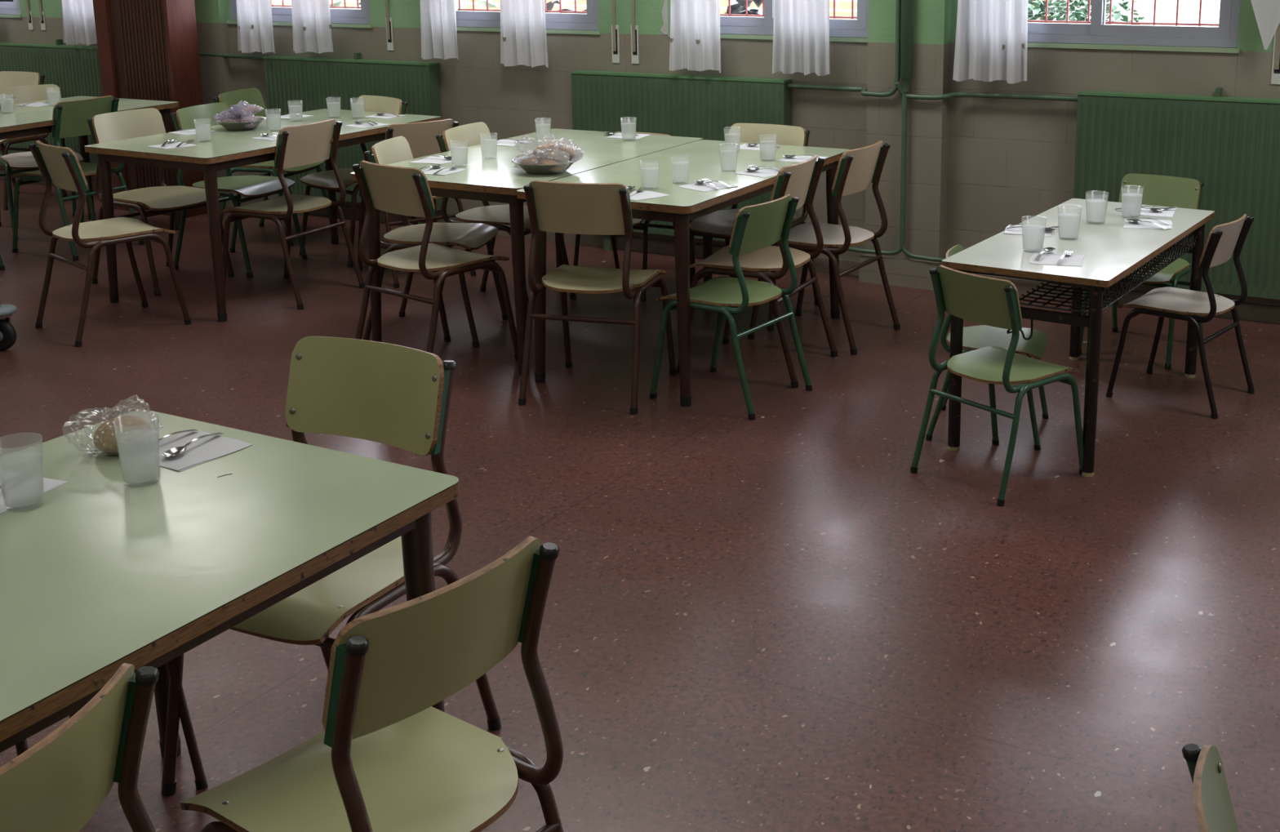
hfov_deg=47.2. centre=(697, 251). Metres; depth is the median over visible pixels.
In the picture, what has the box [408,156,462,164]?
napkin
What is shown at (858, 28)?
window
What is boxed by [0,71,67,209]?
chair
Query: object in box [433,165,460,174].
fork
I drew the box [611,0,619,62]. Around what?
strap
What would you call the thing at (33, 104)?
napkin
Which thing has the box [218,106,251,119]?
bread roll
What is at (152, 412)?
tumbler
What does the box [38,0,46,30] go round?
strap
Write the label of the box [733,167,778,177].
napkin
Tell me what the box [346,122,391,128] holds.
napkin
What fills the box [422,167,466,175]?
napkin
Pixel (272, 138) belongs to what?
napkin
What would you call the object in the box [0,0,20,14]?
window
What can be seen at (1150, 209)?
spoon
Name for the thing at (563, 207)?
chair
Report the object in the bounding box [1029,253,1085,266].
napkin
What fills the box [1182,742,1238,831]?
chair
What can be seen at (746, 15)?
window grille
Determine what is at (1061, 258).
fork
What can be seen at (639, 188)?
fork
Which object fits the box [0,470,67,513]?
napkin
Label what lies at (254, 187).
chair
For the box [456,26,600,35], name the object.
trim
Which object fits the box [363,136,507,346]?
chair
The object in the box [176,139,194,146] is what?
fork
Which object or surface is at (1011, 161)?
wall
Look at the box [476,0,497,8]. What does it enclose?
leafy shrub
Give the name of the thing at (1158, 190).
chair
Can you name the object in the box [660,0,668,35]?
plaster
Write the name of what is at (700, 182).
spoon
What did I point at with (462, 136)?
chair
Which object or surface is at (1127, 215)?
fork
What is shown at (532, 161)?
bread roll
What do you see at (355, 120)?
fork
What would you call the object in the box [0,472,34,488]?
fork
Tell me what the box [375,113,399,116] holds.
spoon
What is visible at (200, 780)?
chair
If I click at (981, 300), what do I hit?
chair
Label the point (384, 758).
chair
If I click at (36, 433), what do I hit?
tumbler
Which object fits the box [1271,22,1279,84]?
strap
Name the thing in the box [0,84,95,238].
chair
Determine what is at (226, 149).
dining table
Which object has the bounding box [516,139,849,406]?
dining table
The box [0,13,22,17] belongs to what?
trim
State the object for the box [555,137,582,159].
bread roll
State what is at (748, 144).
spoon
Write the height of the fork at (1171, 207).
0.012 m
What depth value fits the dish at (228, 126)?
6.92 m
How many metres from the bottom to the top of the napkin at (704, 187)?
0.003 m
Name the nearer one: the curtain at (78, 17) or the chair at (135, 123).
the chair at (135, 123)
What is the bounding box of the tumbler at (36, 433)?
[0,432,44,510]
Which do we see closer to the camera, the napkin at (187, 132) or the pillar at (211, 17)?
the napkin at (187, 132)
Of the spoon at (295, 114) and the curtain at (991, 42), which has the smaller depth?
the curtain at (991, 42)
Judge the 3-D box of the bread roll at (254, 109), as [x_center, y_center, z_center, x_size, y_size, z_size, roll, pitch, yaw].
[-2.159,-0.685,6.990,0.162,0.075,0.084,-4,13,-14]
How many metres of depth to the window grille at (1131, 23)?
6.35 m
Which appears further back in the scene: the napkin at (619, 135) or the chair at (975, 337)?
the napkin at (619, 135)
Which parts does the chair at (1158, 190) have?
leg, leg, seat, backrest, leg, rail, post, leg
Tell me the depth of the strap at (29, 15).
9.58 m
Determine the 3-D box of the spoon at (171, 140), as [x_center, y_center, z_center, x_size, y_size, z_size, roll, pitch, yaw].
[-2.352,-0.485,6.492,0.037,0.014,0.167,-1,13,-3]
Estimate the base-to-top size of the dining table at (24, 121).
0.720 m
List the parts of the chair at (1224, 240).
leg, leg, rail, seat, leg, post, backrest, post, leg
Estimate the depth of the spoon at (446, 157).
5.97 m
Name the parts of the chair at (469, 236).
leg, post, backrest, post, leg, rail, seat, leg, leg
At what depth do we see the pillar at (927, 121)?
6.63 m
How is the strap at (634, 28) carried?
attached to the wall at (1011, 161)
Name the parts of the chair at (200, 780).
leg, leg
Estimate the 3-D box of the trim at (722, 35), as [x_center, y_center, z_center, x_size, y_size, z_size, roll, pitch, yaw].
[0.342,-1.025,6.985,1.090,0.018,0.062,6,14,29]
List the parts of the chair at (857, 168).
leg, rail, leg, seat, post, leg, backrest, post, leg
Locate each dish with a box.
[0,97,17,108]
[214,115,266,130]
[511,155,579,174]
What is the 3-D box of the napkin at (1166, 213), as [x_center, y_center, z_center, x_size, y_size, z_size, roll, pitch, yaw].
[1.627,-0.146,5.243,0.163,0.003,0.161,5,14,23]
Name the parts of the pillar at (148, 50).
fluted panel, panel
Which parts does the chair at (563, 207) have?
leg, post, leg, backrest, seat, post, leg, rail, leg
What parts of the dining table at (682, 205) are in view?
leg, leg, leg, leg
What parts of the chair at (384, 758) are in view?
leg, rail, seat, post, backrest, leg, post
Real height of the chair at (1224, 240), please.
0.649 m
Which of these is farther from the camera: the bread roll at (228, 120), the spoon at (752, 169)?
the bread roll at (228, 120)
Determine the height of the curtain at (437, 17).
1.544 m
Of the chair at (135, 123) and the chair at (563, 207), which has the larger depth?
the chair at (135, 123)
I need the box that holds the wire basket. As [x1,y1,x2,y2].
[1018,229,1197,313]
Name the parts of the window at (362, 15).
sash, sash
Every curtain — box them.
[61,0,97,45]
[235,0,275,53]
[291,0,333,53]
[419,0,458,59]
[499,0,548,67]
[669,0,720,73]
[772,0,829,75]
[952,0,1028,84]
[1250,0,1279,49]
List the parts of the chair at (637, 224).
leg, leg, seat, backrest, leg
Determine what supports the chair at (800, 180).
on the floor
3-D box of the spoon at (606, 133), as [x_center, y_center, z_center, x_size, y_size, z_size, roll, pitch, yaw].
[-0.346,-0.532,6.581,0.167,0.014,0.037,4,13,21]
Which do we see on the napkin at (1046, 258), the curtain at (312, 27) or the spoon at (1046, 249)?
the spoon at (1046, 249)
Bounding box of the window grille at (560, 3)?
[457,0,586,13]
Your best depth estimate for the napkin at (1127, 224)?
5.01 m
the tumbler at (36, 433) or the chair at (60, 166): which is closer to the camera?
the tumbler at (36, 433)
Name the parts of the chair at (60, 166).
post, leg, backrest, post, leg, seat, rail, leg, leg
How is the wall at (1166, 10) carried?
on the floor
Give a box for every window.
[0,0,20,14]
[229,0,370,24]
[454,0,599,30]
[720,0,868,37]
[1027,0,1239,48]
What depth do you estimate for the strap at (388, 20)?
8.10 m
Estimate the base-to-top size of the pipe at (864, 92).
2.179 m
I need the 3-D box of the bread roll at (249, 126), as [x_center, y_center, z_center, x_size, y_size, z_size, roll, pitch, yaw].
[-2.146,-0.636,6.949,0.073,0.085,0.175,-8,15,-30]
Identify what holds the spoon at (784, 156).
on the napkin at (797, 158)
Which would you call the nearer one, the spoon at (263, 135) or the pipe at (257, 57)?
the spoon at (263, 135)
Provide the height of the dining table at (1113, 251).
0.616 m
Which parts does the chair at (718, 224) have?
leg, leg, post, seat, backrest, leg, rail, post, leg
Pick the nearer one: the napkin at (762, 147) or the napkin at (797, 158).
the napkin at (797, 158)
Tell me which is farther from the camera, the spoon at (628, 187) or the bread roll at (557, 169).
the bread roll at (557, 169)
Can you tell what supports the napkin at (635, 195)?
on the dining table at (682, 205)
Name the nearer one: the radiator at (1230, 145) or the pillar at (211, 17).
the radiator at (1230, 145)
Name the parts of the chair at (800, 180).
leg, leg, rail, seat, post, leg, backrest, post, leg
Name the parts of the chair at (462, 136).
post, leg, backrest, rail, post, leg, seat, leg, leg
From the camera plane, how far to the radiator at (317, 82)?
8.27 m
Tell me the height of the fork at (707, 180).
0.012 m
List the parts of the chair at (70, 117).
leg, rail, post, seat, leg, leg, backrest, post, leg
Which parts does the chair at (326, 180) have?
leg, seat, leg, post, backrest, post, leg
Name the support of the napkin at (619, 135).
on the dining table at (486, 178)
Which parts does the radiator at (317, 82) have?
rail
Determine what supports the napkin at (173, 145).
on the dining table at (226, 149)
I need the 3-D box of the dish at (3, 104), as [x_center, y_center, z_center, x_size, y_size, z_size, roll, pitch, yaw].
[-3.838,-0.807,7.967,0.236,0.046,0.236,6,14,29]
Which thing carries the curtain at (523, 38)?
hanging from the wall at (1011, 161)
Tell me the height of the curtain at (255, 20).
1.551 m
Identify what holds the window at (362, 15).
in the wall at (1011, 161)
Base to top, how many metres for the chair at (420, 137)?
0.763 m
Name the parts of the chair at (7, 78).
leg, leg, seat, backrest, rail, post, leg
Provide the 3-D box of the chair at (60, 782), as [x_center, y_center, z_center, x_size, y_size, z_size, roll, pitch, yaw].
[-0.895,0.903,1.776,0.472,0.767,0.428,3,13,15]
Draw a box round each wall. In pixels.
[0,0,1279,306]
[271,0,1048,19]
[1049,0,1220,26]
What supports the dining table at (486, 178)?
on the floor
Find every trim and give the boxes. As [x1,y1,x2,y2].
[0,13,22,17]
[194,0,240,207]
[226,20,372,28]
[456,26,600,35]
[667,33,867,42]
[1027,42,1239,53]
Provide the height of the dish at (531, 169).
0.046 m
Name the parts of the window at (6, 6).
pane, sash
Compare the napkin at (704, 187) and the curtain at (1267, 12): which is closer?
the napkin at (704, 187)
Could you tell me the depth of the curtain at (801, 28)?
6.75 m
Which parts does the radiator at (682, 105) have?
rail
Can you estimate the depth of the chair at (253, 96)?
7.93 m
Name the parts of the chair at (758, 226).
leg, rail, leg, seat, post, leg, backrest, post, leg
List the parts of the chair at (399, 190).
post, leg, backrest, post, leg, leg, seat, rail, leg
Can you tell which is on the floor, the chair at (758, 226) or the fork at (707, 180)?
the chair at (758, 226)
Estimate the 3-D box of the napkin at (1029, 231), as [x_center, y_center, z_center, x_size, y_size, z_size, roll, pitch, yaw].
[1.120,-0.073,4.947,0.163,0.002,0.161,4,13,21]
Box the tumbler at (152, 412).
[113,412,159,486]
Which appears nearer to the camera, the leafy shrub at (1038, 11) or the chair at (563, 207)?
the chair at (563, 207)
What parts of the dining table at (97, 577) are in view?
leg, leg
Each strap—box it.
[26,0,33,30]
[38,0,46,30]
[385,0,394,50]
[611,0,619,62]
[631,0,639,63]
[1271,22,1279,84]
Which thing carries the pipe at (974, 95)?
attached to the radiator at (1230, 145)
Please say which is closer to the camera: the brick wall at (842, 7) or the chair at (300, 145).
the chair at (300, 145)
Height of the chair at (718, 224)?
0.796 m
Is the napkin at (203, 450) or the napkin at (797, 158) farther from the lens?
the napkin at (797, 158)
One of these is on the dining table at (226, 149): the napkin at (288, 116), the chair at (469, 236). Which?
the napkin at (288, 116)
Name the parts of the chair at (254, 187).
post, leg, backrest, rail, post, leg, leg, seat, leg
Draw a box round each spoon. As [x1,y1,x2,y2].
[131,428,198,453]
[160,139,176,146]
[162,431,223,457]
[260,133,277,137]
[279,112,302,116]
[353,121,374,125]
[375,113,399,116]
[419,155,455,159]
[419,164,440,169]
[493,138,526,142]
[604,132,638,135]
[626,186,635,189]
[694,180,719,189]
[745,168,779,171]
[746,143,779,148]
[782,155,819,158]
[1005,226,1056,231]
[1034,247,1055,260]
[1115,206,1163,211]
[1126,218,1167,229]
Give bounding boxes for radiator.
[0,39,102,189]
[262,53,442,224]
[570,70,791,250]
[1073,87,1279,307]
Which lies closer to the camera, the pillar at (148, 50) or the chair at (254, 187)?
the chair at (254, 187)
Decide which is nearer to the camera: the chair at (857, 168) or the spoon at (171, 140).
the chair at (857, 168)
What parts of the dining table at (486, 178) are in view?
leg, leg, leg, leg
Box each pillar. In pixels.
[93,0,207,217]
[858,0,951,290]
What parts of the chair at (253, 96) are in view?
leg, backrest, rail, leg, leg, seat, leg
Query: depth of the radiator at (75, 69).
9.43 m
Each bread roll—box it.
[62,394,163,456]
[214,112,243,125]
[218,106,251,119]
[228,100,262,116]
[237,110,256,128]
[513,148,548,168]
[515,133,563,157]
[535,149,569,172]
[538,142,582,162]
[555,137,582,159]
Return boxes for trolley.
[0,303,17,350]
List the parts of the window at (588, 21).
sash, sash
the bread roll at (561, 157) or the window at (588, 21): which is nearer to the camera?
the bread roll at (561, 157)
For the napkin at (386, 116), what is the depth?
7.38 m
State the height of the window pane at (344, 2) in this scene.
1.365 m
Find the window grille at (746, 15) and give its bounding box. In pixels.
[720,0,857,19]
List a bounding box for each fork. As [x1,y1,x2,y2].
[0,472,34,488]
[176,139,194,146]
[179,128,212,131]
[355,120,377,124]
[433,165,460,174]
[629,186,646,194]
[701,177,731,187]
[746,164,779,169]
[1009,223,1060,228]
[1056,249,1073,263]
[1124,214,1169,224]
[1128,205,1177,209]
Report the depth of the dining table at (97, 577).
2.27 m
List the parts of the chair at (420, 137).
leg, post, leg, seat, backrest, leg, leg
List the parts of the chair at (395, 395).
leg, post, seat, leg, leg, backrest, rail, post, leg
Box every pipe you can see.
[199,53,269,60]
[786,0,901,97]
[894,81,1077,102]
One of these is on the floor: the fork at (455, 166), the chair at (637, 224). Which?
the chair at (637, 224)
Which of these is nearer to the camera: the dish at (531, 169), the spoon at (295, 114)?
the dish at (531, 169)
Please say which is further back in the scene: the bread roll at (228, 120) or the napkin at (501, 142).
the bread roll at (228, 120)
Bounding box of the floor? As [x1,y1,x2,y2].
[0,179,1279,831]
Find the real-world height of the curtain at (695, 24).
1.549 m
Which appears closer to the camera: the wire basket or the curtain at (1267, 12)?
the wire basket
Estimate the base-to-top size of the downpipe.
2.920 m
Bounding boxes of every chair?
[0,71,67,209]
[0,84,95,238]
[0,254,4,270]
[0,662,159,831]
[10,95,144,261]
[15,659,208,789]
[28,140,191,346]
[86,107,234,296]
[160,336,501,795]
[170,102,307,277]
[180,536,563,831]
[213,88,329,246]
[219,119,364,309]
[298,95,418,266]
[351,160,518,359]
[357,119,475,288]
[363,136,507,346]
[435,121,576,312]
[518,180,676,413]
[573,131,674,301]
[649,194,812,419]
[676,154,837,387]
[688,123,817,330]
[747,140,900,355]
[910,265,1084,506]
[925,244,1048,450]
[1080,173,1204,368]
[1106,213,1254,418]
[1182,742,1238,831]
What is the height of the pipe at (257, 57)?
0.039 m
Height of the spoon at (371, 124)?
0.014 m
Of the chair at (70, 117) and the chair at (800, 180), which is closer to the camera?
the chair at (800, 180)
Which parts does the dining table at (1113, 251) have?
leg, rail, rail, leg, leg, long rail, rail, leg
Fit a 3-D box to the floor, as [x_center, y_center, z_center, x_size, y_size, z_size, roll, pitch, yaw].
[-3.320,1.031,3.331,15.800,0.100,10.571,6,14,29]
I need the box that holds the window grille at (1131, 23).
[1027,0,1218,26]
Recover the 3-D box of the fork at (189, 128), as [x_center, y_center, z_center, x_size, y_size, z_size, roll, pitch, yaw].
[-2.377,-0.578,6.913,0.168,0.012,0.024,1,13,8]
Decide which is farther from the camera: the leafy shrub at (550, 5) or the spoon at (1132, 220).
the leafy shrub at (550, 5)
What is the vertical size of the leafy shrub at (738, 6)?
1.326 m
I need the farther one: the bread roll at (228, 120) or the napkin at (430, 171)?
the bread roll at (228, 120)
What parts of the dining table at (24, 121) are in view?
leg, leg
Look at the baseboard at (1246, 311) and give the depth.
7.11 m
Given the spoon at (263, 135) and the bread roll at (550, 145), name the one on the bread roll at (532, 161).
the bread roll at (550, 145)
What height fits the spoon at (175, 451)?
0.012 m
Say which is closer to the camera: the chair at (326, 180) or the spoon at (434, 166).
the spoon at (434, 166)
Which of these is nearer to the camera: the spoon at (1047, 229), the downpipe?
the spoon at (1047, 229)
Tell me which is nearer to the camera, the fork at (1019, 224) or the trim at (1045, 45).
the fork at (1019, 224)
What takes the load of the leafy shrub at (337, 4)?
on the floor
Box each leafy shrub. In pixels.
[329,0,360,8]
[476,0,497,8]
[546,0,586,13]
[724,0,762,17]
[1027,0,1151,25]
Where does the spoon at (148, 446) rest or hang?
on the napkin at (203, 450)
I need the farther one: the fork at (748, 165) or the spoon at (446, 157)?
the spoon at (446, 157)
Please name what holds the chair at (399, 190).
on the floor
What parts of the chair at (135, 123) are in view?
post, leg, rail, backrest, leg, post, seat, leg, leg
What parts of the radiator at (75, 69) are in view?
rail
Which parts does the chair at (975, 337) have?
leg, leg, backrest, post, seat, leg, leg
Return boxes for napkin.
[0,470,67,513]
[17,102,55,106]
[116,430,253,471]
[147,142,196,149]
[168,128,216,135]
[253,134,277,141]
[271,114,312,119]
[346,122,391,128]
[363,113,404,119]
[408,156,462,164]
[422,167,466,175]
[484,139,530,146]
[605,133,649,139]
[629,189,669,200]
[678,182,737,191]
[731,143,778,151]
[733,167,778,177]
[777,155,827,162]
[1003,224,1055,236]
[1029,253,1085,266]
[1123,218,1172,229]
[1127,207,1176,217]
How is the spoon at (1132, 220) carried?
on the napkin at (1127, 224)
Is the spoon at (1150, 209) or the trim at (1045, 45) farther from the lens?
the trim at (1045, 45)
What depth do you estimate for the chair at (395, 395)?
2.90 m
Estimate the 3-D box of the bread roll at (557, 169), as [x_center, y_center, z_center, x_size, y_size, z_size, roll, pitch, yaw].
[-0.548,-0.354,5.575,0.080,0.094,0.198,-12,17,-42]
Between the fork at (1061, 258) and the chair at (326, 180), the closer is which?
the fork at (1061, 258)
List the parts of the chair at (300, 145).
leg, rail, seat, post, leg, leg, backrest, post, leg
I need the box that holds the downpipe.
[839,0,946,262]
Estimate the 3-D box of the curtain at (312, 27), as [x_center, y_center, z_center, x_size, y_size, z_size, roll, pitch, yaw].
[-2.199,-1.874,8.109,0.303,1.538,0.070,6,14,29]
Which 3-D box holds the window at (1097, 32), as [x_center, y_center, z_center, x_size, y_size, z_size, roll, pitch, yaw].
[1.736,-1.552,6.168,1.155,1.325,0.207,6,14,29]
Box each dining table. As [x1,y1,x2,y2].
[0,96,181,230]
[0,409,459,758]
[84,108,440,322]
[351,128,702,375]
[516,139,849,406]
[942,198,1214,476]
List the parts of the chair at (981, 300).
leg, post, backrest, leg, seat, leg, post, rail, leg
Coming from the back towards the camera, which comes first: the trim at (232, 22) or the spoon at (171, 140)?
the trim at (232, 22)
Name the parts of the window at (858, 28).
sash, sash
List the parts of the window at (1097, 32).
sash, sash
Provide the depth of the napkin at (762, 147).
6.18 m
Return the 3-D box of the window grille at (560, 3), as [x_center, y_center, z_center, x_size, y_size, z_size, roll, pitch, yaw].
[-0.868,-1.851,7.758,1.090,1.365,0.010,6,14,29]
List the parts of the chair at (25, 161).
rail, leg, backrest, seat, post, leg, leg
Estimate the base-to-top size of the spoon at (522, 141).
0.014 m
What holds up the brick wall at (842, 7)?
on the floor
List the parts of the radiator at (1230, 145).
rail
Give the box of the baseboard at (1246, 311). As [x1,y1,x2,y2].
[0,168,1279,323]
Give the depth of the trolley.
5.88 m
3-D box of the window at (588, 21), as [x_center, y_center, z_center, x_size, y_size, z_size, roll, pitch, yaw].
[-0.928,-1.846,7.650,1.090,1.325,0.207,6,14,29]
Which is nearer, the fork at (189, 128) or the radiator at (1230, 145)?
the radiator at (1230, 145)

